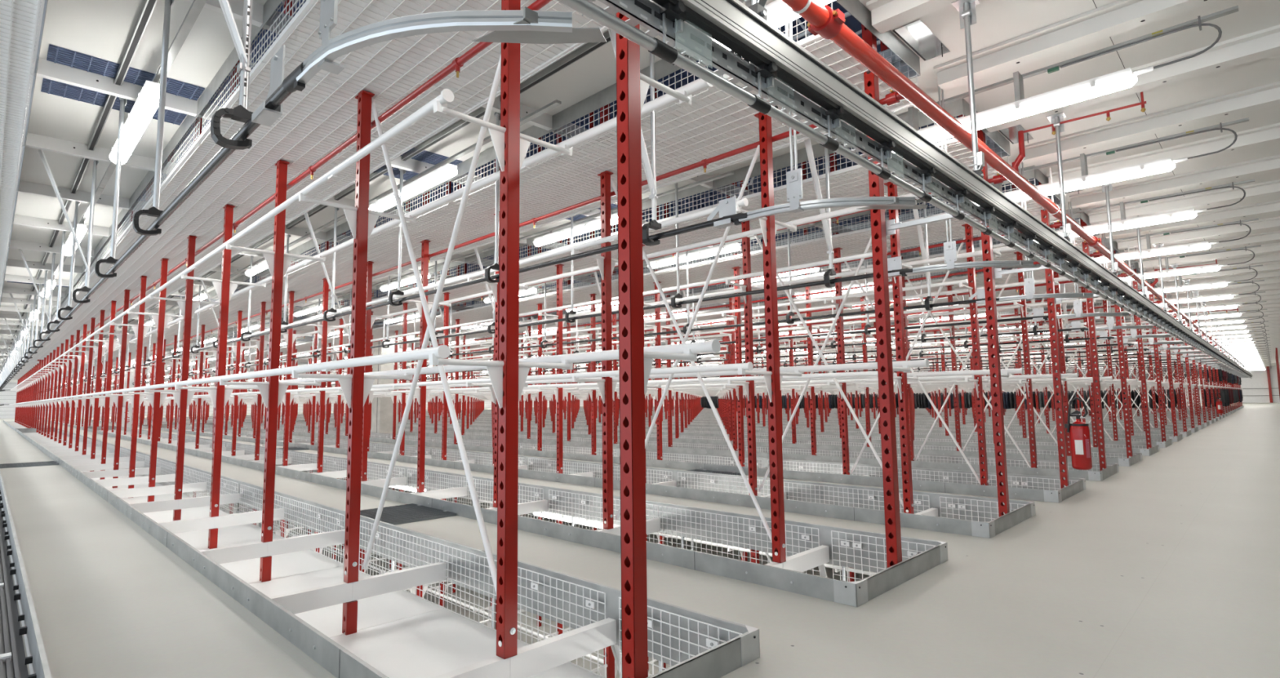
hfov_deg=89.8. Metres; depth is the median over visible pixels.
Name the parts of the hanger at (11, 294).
rod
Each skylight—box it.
[40,44,204,125]
[373,147,462,180]
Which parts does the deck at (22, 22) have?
deck panel, wire panel, deck panel, deck panel, deck panel, wire panel, deck panel, deck panel, wire panel, deck panel, wire panel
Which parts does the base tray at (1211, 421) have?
wire panel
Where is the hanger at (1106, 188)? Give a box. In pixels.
[1102,182,1118,276]
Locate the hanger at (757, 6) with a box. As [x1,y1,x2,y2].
[744,0,767,21]
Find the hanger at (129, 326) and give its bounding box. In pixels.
[115,326,130,371]
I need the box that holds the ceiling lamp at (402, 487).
[389,485,426,492]
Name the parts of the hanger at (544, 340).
rod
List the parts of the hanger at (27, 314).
rod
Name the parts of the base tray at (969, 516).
plate, wire panel, wire panel, wire panel, wire panel, wire panel, wire panel, wire panel, wire panel, wire panel, corner plate, plate, corner plate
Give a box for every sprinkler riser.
[1011,91,1146,172]
[1151,259,1217,288]
[1193,307,1238,322]
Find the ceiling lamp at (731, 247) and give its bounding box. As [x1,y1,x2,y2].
[647,242,740,268]
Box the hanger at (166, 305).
[146,305,166,361]
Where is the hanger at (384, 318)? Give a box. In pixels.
[380,318,384,364]
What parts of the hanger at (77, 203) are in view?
rod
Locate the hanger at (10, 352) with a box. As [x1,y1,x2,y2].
[4,351,10,383]
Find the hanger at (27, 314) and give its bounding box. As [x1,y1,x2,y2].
[17,312,28,366]
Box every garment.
[700,395,704,408]
[712,396,716,408]
[759,395,762,408]
[782,395,786,408]
[802,395,804,408]
[815,395,817,408]
[828,395,834,408]
[831,395,835,408]
[834,395,837,408]
[852,394,854,408]
[860,393,862,408]
[862,394,865,408]
[870,393,873,408]
[895,393,898,408]
[914,392,919,408]
[917,393,921,408]
[920,393,924,408]
[923,394,928,408]
[927,393,931,408]
[940,393,942,407]
[950,392,953,408]
[958,391,961,408]
[964,391,969,408]
[968,391,972,408]
[1003,391,1006,408]
[1005,391,1010,408]
[1008,391,1014,408]
[1013,391,1017,408]
[1024,391,1026,408]
[1032,391,1035,408]
[1036,391,1039,408]
[1038,391,1044,408]
[1042,391,1046,407]
[1047,390,1051,408]
[1067,390,1070,401]
[1070,390,1075,408]
[1074,391,1079,408]
[1078,391,1083,408]
[1083,391,1088,407]
[1086,390,1090,408]
[1100,391,1104,408]
[1103,390,1107,408]
[1113,390,1117,408]
[1115,390,1122,408]
[1130,390,1135,408]
[1133,388,1140,408]
[1147,390,1152,408]
[1152,390,1158,408]
[1162,389,1167,408]
[1166,389,1170,408]
[1172,389,1177,408]
[1176,389,1181,408]
[1201,387,1207,407]
[1204,364,1208,382]
[1206,389,1211,408]
[1208,366,1213,381]
[1211,389,1215,407]
[1213,362,1217,382]
[1217,368,1222,381]
[1219,389,1225,406]
[1222,368,1225,380]
[1222,387,1227,406]
[1224,368,1227,381]
[1226,368,1230,382]
[1226,389,1230,405]
[1228,368,1232,383]
[1228,388,1232,404]
[1230,389,1234,403]
[1232,388,1235,403]
[1235,389,1239,402]
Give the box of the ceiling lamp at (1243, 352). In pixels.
[1224,345,1271,354]
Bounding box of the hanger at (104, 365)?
[93,338,106,377]
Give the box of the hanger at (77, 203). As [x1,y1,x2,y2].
[57,201,79,319]
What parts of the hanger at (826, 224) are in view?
rod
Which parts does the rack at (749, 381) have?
post, arm, post, post, arm, arm, arm, arm, post, arm, arm, post, post, arm, arm, post, arm, arm, post, arm, arm, rail, post, rail, arm, arm, post, arm, arm, rail, post, arm, arm, rail, arm, arm, post, arm, arm, arm, post, arm, arm, post, arm, arm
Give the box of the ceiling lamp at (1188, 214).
[1033,178,1254,243]
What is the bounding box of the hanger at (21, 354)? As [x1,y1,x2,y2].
[4,318,25,369]
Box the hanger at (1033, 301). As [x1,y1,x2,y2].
[1024,258,1038,335]
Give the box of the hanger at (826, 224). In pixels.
[804,133,835,287]
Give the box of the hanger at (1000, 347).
[996,306,1001,353]
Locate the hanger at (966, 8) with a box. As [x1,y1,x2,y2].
[951,0,984,177]
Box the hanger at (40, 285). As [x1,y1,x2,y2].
[28,284,41,354]
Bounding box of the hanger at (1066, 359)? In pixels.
[1064,326,1068,362]
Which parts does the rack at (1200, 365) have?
rail, rail, rail, rail, post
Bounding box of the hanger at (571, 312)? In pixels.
[564,214,575,323]
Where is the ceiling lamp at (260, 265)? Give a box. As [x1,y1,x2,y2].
[230,225,327,278]
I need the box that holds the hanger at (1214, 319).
[1213,318,1219,351]
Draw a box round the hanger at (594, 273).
[593,271,601,299]
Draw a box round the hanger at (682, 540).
[681,537,684,549]
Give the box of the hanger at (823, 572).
[817,564,845,581]
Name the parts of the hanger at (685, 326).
rod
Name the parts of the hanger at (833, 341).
rod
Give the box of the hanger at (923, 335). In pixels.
[920,274,926,342]
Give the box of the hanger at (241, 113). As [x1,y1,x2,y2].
[210,0,253,149]
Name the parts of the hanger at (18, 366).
rod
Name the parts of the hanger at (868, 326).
rod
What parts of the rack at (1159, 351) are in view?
rail, rail, rail, rail, post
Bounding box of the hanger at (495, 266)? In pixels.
[484,111,500,283]
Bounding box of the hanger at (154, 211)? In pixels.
[132,0,173,235]
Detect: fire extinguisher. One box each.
[1064,396,1092,470]
[1213,393,1222,413]
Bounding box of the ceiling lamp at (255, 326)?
[227,317,269,333]
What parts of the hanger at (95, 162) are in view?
rod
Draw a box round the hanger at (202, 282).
[200,275,218,348]
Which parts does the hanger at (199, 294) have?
rod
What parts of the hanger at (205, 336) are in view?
rod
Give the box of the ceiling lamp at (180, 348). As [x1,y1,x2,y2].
[165,342,192,351]
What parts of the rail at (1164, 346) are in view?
hanger plate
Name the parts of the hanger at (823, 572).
rod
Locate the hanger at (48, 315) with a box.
[18,248,56,341]
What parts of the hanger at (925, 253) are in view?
rod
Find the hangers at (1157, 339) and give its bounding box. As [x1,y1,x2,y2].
[76,338,1210,392]
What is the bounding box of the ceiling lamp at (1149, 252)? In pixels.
[1066,217,1258,263]
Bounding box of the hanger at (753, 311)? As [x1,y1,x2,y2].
[751,297,761,353]
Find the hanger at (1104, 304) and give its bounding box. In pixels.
[1104,303,1112,353]
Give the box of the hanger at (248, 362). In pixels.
[244,320,251,368]
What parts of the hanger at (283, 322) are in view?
rod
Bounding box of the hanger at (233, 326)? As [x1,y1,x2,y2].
[227,326,234,370]
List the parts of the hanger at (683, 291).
rod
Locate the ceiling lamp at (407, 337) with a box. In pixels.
[391,335,413,340]
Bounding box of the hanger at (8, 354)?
[0,354,8,384]
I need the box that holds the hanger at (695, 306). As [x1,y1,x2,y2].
[695,306,698,357]
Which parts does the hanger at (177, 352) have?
rod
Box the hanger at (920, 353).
[918,308,923,357]
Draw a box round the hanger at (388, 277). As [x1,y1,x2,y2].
[382,275,390,348]
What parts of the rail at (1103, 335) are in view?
hanger plate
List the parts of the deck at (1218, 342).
deck panel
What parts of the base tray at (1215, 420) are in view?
wire panel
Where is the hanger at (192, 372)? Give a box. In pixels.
[188,339,194,376]
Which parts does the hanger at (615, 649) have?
rod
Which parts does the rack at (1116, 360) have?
rail, rail, rail, post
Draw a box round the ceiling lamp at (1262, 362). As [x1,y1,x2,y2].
[1244,361,1271,366]
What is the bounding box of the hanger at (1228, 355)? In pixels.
[1226,333,1230,358]
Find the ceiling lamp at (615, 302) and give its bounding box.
[566,301,618,311]
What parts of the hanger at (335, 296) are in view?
rod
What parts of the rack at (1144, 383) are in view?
rail, rail, rail, rail, post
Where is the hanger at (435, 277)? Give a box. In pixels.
[429,261,437,342]
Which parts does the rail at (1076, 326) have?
hanger plate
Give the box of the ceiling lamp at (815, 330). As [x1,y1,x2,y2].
[779,328,822,334]
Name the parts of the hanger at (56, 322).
rod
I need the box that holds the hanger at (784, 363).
[783,332,786,367]
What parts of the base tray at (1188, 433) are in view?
wire panel, corner plate, plate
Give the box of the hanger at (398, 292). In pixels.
[388,168,405,306]
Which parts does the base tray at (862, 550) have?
plate, wire panel, wire panel, wire panel, wire panel, wire panel, wire panel, wire panel, wire panel, wire panel, corner plate, wire panel, plate, corner plate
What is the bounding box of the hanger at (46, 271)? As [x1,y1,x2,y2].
[33,270,48,347]
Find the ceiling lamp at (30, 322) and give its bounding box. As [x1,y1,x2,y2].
[22,322,31,336]
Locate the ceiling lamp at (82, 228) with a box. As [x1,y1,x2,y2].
[63,186,103,262]
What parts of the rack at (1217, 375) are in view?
rail, rail, post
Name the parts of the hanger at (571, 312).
rod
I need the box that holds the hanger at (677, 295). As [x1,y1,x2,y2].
[671,180,682,308]
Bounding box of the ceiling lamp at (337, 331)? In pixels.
[319,328,343,337]
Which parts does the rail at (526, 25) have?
hanger plate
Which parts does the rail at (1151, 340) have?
hanger plate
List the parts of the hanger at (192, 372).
rod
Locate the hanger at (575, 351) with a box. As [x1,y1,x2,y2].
[573,311,578,353]
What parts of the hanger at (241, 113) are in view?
rod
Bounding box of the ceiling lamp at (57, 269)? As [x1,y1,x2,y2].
[40,260,63,297]
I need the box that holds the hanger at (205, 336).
[202,336,205,374]
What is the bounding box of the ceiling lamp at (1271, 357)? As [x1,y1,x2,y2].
[1243,356,1271,363]
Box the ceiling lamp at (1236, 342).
[1208,333,1269,345]
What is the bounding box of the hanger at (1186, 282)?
[1182,279,1193,331]
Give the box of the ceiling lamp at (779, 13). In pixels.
[706,0,835,50]
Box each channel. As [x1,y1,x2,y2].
[2,0,157,364]
[67,31,610,358]
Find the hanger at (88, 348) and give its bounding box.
[78,348,88,382]
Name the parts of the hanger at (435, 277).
rod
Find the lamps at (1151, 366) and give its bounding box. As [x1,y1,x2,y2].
[93,365,1151,386]
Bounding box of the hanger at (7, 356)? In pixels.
[2,355,8,385]
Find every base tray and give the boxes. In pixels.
[0,471,52,677]
[3,420,759,677]
[44,419,947,607]
[80,417,1035,538]
[114,417,1085,502]
[162,416,1119,481]
[186,416,1142,466]
[208,415,1159,456]
[245,415,1172,448]
[263,414,1182,442]
[297,413,1191,437]
[324,413,1198,432]
[400,413,1204,429]
[413,411,1217,422]
[413,412,1213,424]
[413,413,1209,426]
[426,410,1221,420]
[461,409,1226,417]
[461,410,1224,418]
[518,408,1231,414]
[518,409,1229,415]
[524,408,1233,413]
[532,408,1237,411]
[566,407,1239,409]
[678,408,1235,412]
[703,408,1239,410]
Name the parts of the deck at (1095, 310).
wire panel, wire panel, deck panel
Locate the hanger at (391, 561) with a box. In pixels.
[391,560,394,572]
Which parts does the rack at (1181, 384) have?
rail, rail, rail, rail, post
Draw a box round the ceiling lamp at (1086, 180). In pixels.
[968,117,1248,205]
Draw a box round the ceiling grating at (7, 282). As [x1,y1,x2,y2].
[7,281,68,287]
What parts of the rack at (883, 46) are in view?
rail, post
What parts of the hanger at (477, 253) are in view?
rod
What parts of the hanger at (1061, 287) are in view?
rod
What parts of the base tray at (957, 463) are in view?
wire panel, wire panel, corner plate, plate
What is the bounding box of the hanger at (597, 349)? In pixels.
[589,320,599,364]
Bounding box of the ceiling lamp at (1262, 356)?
[1239,355,1270,362]
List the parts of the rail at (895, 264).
hanger plate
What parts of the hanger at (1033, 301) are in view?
rod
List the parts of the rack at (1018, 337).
rail, rail, rail, rail, post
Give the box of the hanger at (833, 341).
[831,287,835,348]
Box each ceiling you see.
[0,0,1279,383]
[59,0,1079,349]
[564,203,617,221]
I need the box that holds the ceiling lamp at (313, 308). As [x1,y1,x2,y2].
[281,292,350,316]
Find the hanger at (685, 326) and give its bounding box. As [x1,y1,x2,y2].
[683,250,690,334]
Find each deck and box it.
[0,0,48,306]
[8,0,653,380]
[53,0,920,380]
[86,97,1010,379]
[118,165,1061,381]
[165,207,1099,382]
[209,237,1124,377]
[231,259,1143,381]
[247,278,1158,382]
[302,286,1169,378]
[406,319,1197,381]
[426,304,1187,376]
[426,312,1194,377]
[427,330,1209,380]
[483,326,1204,377]
[577,296,1179,353]
[753,331,1211,366]
[930,342,1219,360]
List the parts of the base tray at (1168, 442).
wire panel, corner plate, plate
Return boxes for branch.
[67,0,551,347]
[151,88,904,351]
[246,173,1008,349]
[297,220,1062,355]
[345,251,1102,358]
[449,272,1129,354]
[466,288,1142,359]
[662,328,1198,364]
[671,324,1189,360]
[711,318,1184,355]
[719,300,1162,342]
[720,309,1174,348]
[753,341,1212,367]
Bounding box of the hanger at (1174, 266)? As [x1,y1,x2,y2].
[1169,263,1182,323]
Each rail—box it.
[1,0,606,388]
[53,20,928,389]
[76,85,1040,393]
[205,259,1172,393]
[247,271,1185,392]
[329,232,1155,382]
[449,161,1097,355]
[449,313,1213,388]
[720,201,1131,344]
[753,284,1193,368]
[893,331,1218,372]
[928,294,1201,364]
[928,303,1208,366]
[982,360,1231,375]
[983,369,1234,376]
[1023,325,1222,369]
[1023,331,1226,371]
[1023,334,1229,373]
[1048,367,1241,378]
[1077,364,1235,375]
[1077,371,1238,376]
[1077,372,1239,377]
[1120,374,1244,377]
[1128,358,1243,377]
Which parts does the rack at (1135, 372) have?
rail, rail, post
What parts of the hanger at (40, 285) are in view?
rod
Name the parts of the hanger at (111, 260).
rod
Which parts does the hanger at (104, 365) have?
rod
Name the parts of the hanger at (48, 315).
rod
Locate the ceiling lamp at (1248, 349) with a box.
[1223,342,1270,351]
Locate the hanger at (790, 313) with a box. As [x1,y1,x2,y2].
[786,228,794,324]
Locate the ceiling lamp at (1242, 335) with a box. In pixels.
[1196,326,1266,338]
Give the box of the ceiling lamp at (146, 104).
[98,0,206,188]
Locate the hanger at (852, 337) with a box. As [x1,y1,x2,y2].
[848,315,856,360]
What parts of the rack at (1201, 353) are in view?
rail, post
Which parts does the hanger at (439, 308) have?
rod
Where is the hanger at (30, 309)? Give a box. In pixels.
[21,304,32,363]
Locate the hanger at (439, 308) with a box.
[438,303,452,357]
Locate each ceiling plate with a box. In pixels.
[999,124,1033,143]
[1064,188,1082,194]
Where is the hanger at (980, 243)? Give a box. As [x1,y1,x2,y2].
[977,234,992,319]
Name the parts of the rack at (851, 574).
rail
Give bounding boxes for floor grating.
[0,461,58,468]
[275,447,309,450]
[360,503,456,525]
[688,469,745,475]
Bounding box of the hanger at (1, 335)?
[0,334,17,376]
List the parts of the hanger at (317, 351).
rod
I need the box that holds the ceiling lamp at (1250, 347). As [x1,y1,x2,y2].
[1216,340,1270,350]
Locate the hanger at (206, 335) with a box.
[206,335,215,373]
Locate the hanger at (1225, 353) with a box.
[1222,329,1227,356]
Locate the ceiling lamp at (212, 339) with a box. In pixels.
[192,331,228,343]
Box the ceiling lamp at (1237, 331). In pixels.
[1187,321,1267,335]
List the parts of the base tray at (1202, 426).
wire panel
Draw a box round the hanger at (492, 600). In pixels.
[491,598,495,629]
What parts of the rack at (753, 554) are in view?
rail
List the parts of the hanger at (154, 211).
rod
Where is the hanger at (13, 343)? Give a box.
[7,342,14,379]
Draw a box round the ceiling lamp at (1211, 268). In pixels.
[1098,244,1261,282]
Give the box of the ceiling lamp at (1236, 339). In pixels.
[1208,330,1268,342]
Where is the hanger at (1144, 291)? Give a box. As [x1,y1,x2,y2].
[1130,216,1147,297]
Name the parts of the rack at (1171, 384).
rail, rail, rail, rail, post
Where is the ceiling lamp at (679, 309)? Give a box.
[644,308,685,318]
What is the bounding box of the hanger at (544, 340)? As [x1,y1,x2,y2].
[540,282,547,348]
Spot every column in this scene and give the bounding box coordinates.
[121,359,134,428]
[370,339,399,434]
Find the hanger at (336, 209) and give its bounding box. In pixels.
[303,207,339,321]
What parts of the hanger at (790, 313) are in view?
rod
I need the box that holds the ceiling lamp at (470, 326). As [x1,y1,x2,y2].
[461,322,492,329]
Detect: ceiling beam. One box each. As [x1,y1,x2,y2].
[0,297,555,341]
[0,306,484,341]
[0,313,585,351]
[0,320,526,351]
[0,325,419,349]
[0,330,479,355]
[0,334,473,358]
[0,338,320,354]
[0,342,344,357]
[0,345,613,368]
[0,348,597,369]
[0,351,306,362]
[0,353,306,364]
[0,355,299,365]
[0,358,215,365]
[1,286,537,333]
[3,274,704,342]
[5,258,830,347]
[8,240,679,324]
[12,214,827,331]
[16,180,925,335]
[23,132,967,331]
[34,57,961,308]
[185,0,1111,332]
[653,1,966,198]
[866,0,1097,33]
[933,0,1219,90]
[985,24,1279,132]
[1017,81,1279,164]
[1046,123,1279,182]
[1069,154,1279,208]
[1088,179,1279,224]
[1104,200,1279,238]
[1116,216,1279,249]
[1130,231,1279,259]
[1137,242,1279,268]
[1146,253,1279,271]
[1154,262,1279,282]
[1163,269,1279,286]
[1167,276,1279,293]
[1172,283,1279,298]
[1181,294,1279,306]
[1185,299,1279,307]
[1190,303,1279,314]
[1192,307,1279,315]
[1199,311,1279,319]
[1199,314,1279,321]
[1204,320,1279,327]
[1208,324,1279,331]
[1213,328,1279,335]
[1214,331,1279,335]
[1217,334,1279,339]
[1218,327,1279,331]
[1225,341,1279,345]
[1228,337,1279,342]
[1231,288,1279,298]
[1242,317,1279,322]
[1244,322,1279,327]
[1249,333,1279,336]
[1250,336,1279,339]
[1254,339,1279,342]
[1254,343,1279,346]
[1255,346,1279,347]
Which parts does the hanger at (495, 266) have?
rod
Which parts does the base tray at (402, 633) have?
plate, wire panel, wire panel, wire panel, deck panel, wire panel, deck panel, deck panel, deck panel, wire panel, deck panel, wire panel, deck panel, deck panel, wire panel, deck panel, deck panel, wire panel, wire panel, plate, corner plate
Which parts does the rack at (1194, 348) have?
post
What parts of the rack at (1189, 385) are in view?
rail, rail, rail, rail, post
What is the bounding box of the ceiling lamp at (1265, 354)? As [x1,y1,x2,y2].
[1238,354,1271,360]
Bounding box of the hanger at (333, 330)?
[332,329,334,361]
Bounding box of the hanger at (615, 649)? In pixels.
[610,644,663,677]
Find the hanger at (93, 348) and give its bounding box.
[91,348,94,380]
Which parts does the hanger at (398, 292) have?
rod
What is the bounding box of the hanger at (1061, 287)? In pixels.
[1059,276,1069,342]
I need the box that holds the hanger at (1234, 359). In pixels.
[1231,337,1235,362]
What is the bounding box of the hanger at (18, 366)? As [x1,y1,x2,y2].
[13,324,22,372]
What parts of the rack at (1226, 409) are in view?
rail, post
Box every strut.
[885,210,968,235]
[987,265,1058,279]
[1050,293,1099,303]
[1087,311,1137,319]
[1115,324,1154,330]
[1136,333,1169,338]
[1152,339,1183,342]
[1167,345,1192,347]
[1177,349,1199,351]
[1187,353,1207,355]
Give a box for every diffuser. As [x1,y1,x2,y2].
[28,311,39,321]
[40,282,56,297]
[63,226,87,256]
[109,86,159,164]
[193,295,207,301]
[200,338,216,343]
[240,325,258,333]
[244,262,267,276]
[293,306,322,316]
[368,168,457,212]
[380,275,430,291]
[533,216,617,246]
[891,74,1137,153]
[974,162,1175,205]
[1033,212,1196,243]
[1094,244,1210,263]
[1098,266,1220,282]
[1139,283,1227,294]
[1155,295,1233,305]
[1167,306,1237,313]
[1177,314,1240,320]
[1196,320,1244,325]
[1196,331,1248,335]
[1202,326,1246,330]
[1203,335,1250,338]
[1208,338,1252,342]
[1215,344,1254,347]
[1219,342,1253,345]
[1219,346,1255,350]
[1223,349,1256,351]
[1224,351,1257,354]
[1226,353,1257,355]
[1227,355,1258,357]
[1236,356,1259,358]
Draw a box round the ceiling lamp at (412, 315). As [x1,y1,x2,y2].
[385,311,419,323]
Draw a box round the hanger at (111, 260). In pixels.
[94,97,127,278]
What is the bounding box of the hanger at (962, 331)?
[961,331,968,368]
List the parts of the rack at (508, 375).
post, post, post, post, post, arm, post, arm, arm, post, arm, post, arm, arm, post, arm, post, arm, arm, post, arm, arm, post, arm, arm, post, arm, arm, post, arm, post, arm, arm, arm, post, arm, arm, arm, arm, post, arm, arm, arm, post, arm, arm, arm, arm, arm, post, arm, arm, arm, arm, post, arm, arm, arm, arm, post, rail, rail, arm, arm, arm, arm, post, arm, arm, arm, arm, post, arm, rail, arm, rail, arm, arm, post, arm, arm, post, arm, arm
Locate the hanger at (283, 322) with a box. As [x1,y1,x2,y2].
[280,235,290,333]
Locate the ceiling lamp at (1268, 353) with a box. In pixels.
[1236,352,1271,359]
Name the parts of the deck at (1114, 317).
deck panel, wire panel, wire panel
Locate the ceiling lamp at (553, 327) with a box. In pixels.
[524,326,556,334]
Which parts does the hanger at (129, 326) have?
rod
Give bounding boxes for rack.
[0,0,720,677]
[53,36,928,573]
[74,0,298,287]
[89,470,357,635]
[90,134,1023,517]
[131,195,1077,488]
[146,470,771,673]
[162,225,1112,471]
[169,23,876,321]
[182,492,650,677]
[188,250,1137,458]
[223,269,1155,448]
[245,11,985,333]
[245,283,1168,442]
[259,459,875,670]
[277,294,1179,436]
[297,303,1188,432]
[329,2,1041,337]
[340,312,1195,428]
[343,328,1202,425]
[392,122,1087,337]
[426,331,1207,422]
[427,344,1216,418]
[431,342,1219,417]
[441,335,1212,420]
[474,346,1222,415]
[483,347,1226,414]
[484,351,1228,413]
[524,353,1230,412]
[546,359,1234,410]
[578,368,1232,411]
[579,370,1239,408]
[582,373,1240,407]
[597,363,1235,409]
[653,358,1237,408]
[653,373,1243,406]
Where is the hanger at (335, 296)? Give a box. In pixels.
[334,288,351,353]
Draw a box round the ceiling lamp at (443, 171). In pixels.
[324,99,561,226]
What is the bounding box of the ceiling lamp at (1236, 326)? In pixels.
[1181,315,1267,330]
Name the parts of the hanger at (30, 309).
rod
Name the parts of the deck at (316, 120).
deck panel, deck panel, deck panel, deck panel, wire panel, deck panel, deck panel, deck panel, wire panel, deck panel, deck panel, deck panel, deck panel, wire panel, deck panel, deck panel, deck panel, wire panel, deck panel, deck panel, deck panel, wire panel, deck panel, deck panel, deck panel, wire panel, deck panel, deck panel, wire panel, deck panel, wire panel, wire panel, deck panel, deck panel, wire panel, deck panel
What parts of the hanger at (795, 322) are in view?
rod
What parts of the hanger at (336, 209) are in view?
rod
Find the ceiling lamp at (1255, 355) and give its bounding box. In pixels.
[1227,349,1271,357]
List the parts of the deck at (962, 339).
deck panel, wire panel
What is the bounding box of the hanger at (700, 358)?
[697,320,701,363]
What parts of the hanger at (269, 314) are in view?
rod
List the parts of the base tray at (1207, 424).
wire panel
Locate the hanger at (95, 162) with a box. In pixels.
[38,149,98,303]
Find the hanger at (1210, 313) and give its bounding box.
[1208,310,1214,346]
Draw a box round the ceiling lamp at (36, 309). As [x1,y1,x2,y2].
[28,297,43,321]
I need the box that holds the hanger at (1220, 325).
[1217,324,1223,353]
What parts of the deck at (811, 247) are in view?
deck panel, deck panel, deck panel, deck panel, deck panel, wire panel, deck panel, deck panel, deck panel, wire panel, deck panel, wire panel, deck panel, deck panel, wire panel, deck panel, deck panel, deck panel, wire panel, wire panel, deck panel, deck panel, wire panel, wire panel, deck panel, deck panel, wire panel, wire panel, deck panel, wire panel, deck panel, plate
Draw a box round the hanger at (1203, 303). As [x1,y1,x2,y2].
[1200,301,1208,342]
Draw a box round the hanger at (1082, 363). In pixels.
[1080,322,1084,364]
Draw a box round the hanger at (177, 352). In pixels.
[172,296,182,358]
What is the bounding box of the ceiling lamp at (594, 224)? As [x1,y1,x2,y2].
[478,170,734,253]
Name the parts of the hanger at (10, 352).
rod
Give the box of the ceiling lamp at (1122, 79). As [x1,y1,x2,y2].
[891,4,1238,153]
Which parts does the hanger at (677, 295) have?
rod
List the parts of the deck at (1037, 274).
deck panel, plate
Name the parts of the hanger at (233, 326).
rod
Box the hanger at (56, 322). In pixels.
[47,231,66,332]
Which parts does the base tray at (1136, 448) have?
wire panel, corner plate, plate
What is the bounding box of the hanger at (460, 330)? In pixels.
[458,329,460,359]
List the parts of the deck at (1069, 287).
deck panel, wire panel, wire panel, plate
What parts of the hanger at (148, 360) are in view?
rod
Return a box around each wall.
[0,382,598,418]
[647,366,1279,404]
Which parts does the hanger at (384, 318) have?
rod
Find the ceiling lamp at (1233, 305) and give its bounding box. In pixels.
[1160,291,1265,313]
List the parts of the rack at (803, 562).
post, post, post, post, post, arm, post, arm, arm, post, arm, arm, arm, post, arm, arm, post, arm, arm, arm, arm, post, arm, arm, arm, post, arm, arm, arm, arm, post, arm, arm, post, arm, arm, arm, arm, rail, post, arm, arm, rail, arm, arm, post, arm, rail, rail, arm, arm, post, arm, arm, arm, arm, post, arm, arm, post, arm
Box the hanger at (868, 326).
[864,259,871,334]
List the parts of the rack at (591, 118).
rail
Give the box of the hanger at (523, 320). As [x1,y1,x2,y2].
[521,315,533,357]
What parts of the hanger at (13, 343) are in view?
rod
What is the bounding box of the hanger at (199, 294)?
[190,285,201,353]
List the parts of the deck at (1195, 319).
wire panel, deck panel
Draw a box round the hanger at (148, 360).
[143,315,151,365]
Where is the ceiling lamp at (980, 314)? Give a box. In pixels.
[920,313,985,322]
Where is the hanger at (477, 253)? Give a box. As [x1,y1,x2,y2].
[474,242,495,333]
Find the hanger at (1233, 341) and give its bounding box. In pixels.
[1233,341,1237,364]
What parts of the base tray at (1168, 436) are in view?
wire panel, corner plate, plate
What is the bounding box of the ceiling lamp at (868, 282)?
[795,281,873,297]
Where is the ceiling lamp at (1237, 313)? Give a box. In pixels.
[1170,301,1266,320]
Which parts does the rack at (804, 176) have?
post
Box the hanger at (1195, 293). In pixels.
[1191,291,1202,337]
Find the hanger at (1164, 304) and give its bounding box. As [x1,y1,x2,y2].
[1153,244,1167,311]
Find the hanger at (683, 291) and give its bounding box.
[682,288,696,342]
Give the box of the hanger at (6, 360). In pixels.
[0,360,6,386]
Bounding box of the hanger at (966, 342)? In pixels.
[963,294,968,348]
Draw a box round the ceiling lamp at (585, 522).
[533,511,619,528]
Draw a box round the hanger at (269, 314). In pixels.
[256,314,270,364]
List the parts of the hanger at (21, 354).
rod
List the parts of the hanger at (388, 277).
rod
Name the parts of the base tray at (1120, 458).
wire panel, corner plate, plate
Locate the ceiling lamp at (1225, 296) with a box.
[1146,280,1264,305]
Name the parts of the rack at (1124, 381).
rail, rail, arm, arm, post, arm, arm, post, rail, rail, arm, arm, post, post, post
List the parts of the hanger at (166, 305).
rod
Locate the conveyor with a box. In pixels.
[557,0,1252,378]
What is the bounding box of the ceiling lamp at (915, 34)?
[892,18,950,60]
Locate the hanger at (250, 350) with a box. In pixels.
[244,350,250,372]
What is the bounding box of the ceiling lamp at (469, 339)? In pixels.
[448,338,475,344]
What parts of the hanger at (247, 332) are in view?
rod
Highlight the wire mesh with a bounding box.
[0,459,875,677]
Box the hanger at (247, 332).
[240,255,253,341]
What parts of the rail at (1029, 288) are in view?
hanger plate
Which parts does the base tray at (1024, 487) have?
wire panel, wire panel, wire panel, wire panel, wire panel, wire panel, wire panel, wire panel, wire panel, corner plate, plate, corner plate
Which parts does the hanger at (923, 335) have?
rod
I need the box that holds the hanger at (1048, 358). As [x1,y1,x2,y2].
[1045,309,1049,359]
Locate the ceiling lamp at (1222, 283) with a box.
[1132,264,1262,294]
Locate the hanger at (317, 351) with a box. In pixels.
[312,298,319,357]
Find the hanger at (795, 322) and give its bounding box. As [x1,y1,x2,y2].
[794,321,798,363]
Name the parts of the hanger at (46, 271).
rod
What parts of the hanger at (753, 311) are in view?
rod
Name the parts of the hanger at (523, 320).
rod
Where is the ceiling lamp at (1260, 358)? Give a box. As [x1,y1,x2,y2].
[1243,358,1270,364]
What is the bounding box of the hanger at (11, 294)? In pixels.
[9,293,36,359]
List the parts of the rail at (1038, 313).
hanger plate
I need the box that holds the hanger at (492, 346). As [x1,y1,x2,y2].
[488,295,493,353]
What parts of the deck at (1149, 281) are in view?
deck panel, wire panel, wire panel, plate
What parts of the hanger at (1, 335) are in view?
rod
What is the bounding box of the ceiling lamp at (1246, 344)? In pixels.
[1215,337,1270,347]
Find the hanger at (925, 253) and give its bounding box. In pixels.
[912,200,933,311]
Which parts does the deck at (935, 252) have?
deck panel, deck panel, plate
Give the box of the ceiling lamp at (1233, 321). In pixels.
[1172,309,1266,325]
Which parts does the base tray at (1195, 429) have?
wire panel, corner plate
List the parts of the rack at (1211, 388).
rail, rail, rail, rail, post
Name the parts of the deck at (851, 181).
deck panel, wire panel, deck panel, deck panel, wire panel, deck panel, deck panel, wire panel, deck panel, deck panel, deck panel, wire panel, deck panel, wire panel, deck panel, deck panel, wire panel, deck panel, deck panel, deck panel, wire panel, deck panel, deck panel, wire panel, deck panel, wire panel, deck panel, plate, wire panel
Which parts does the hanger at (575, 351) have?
rod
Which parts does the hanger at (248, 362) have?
rod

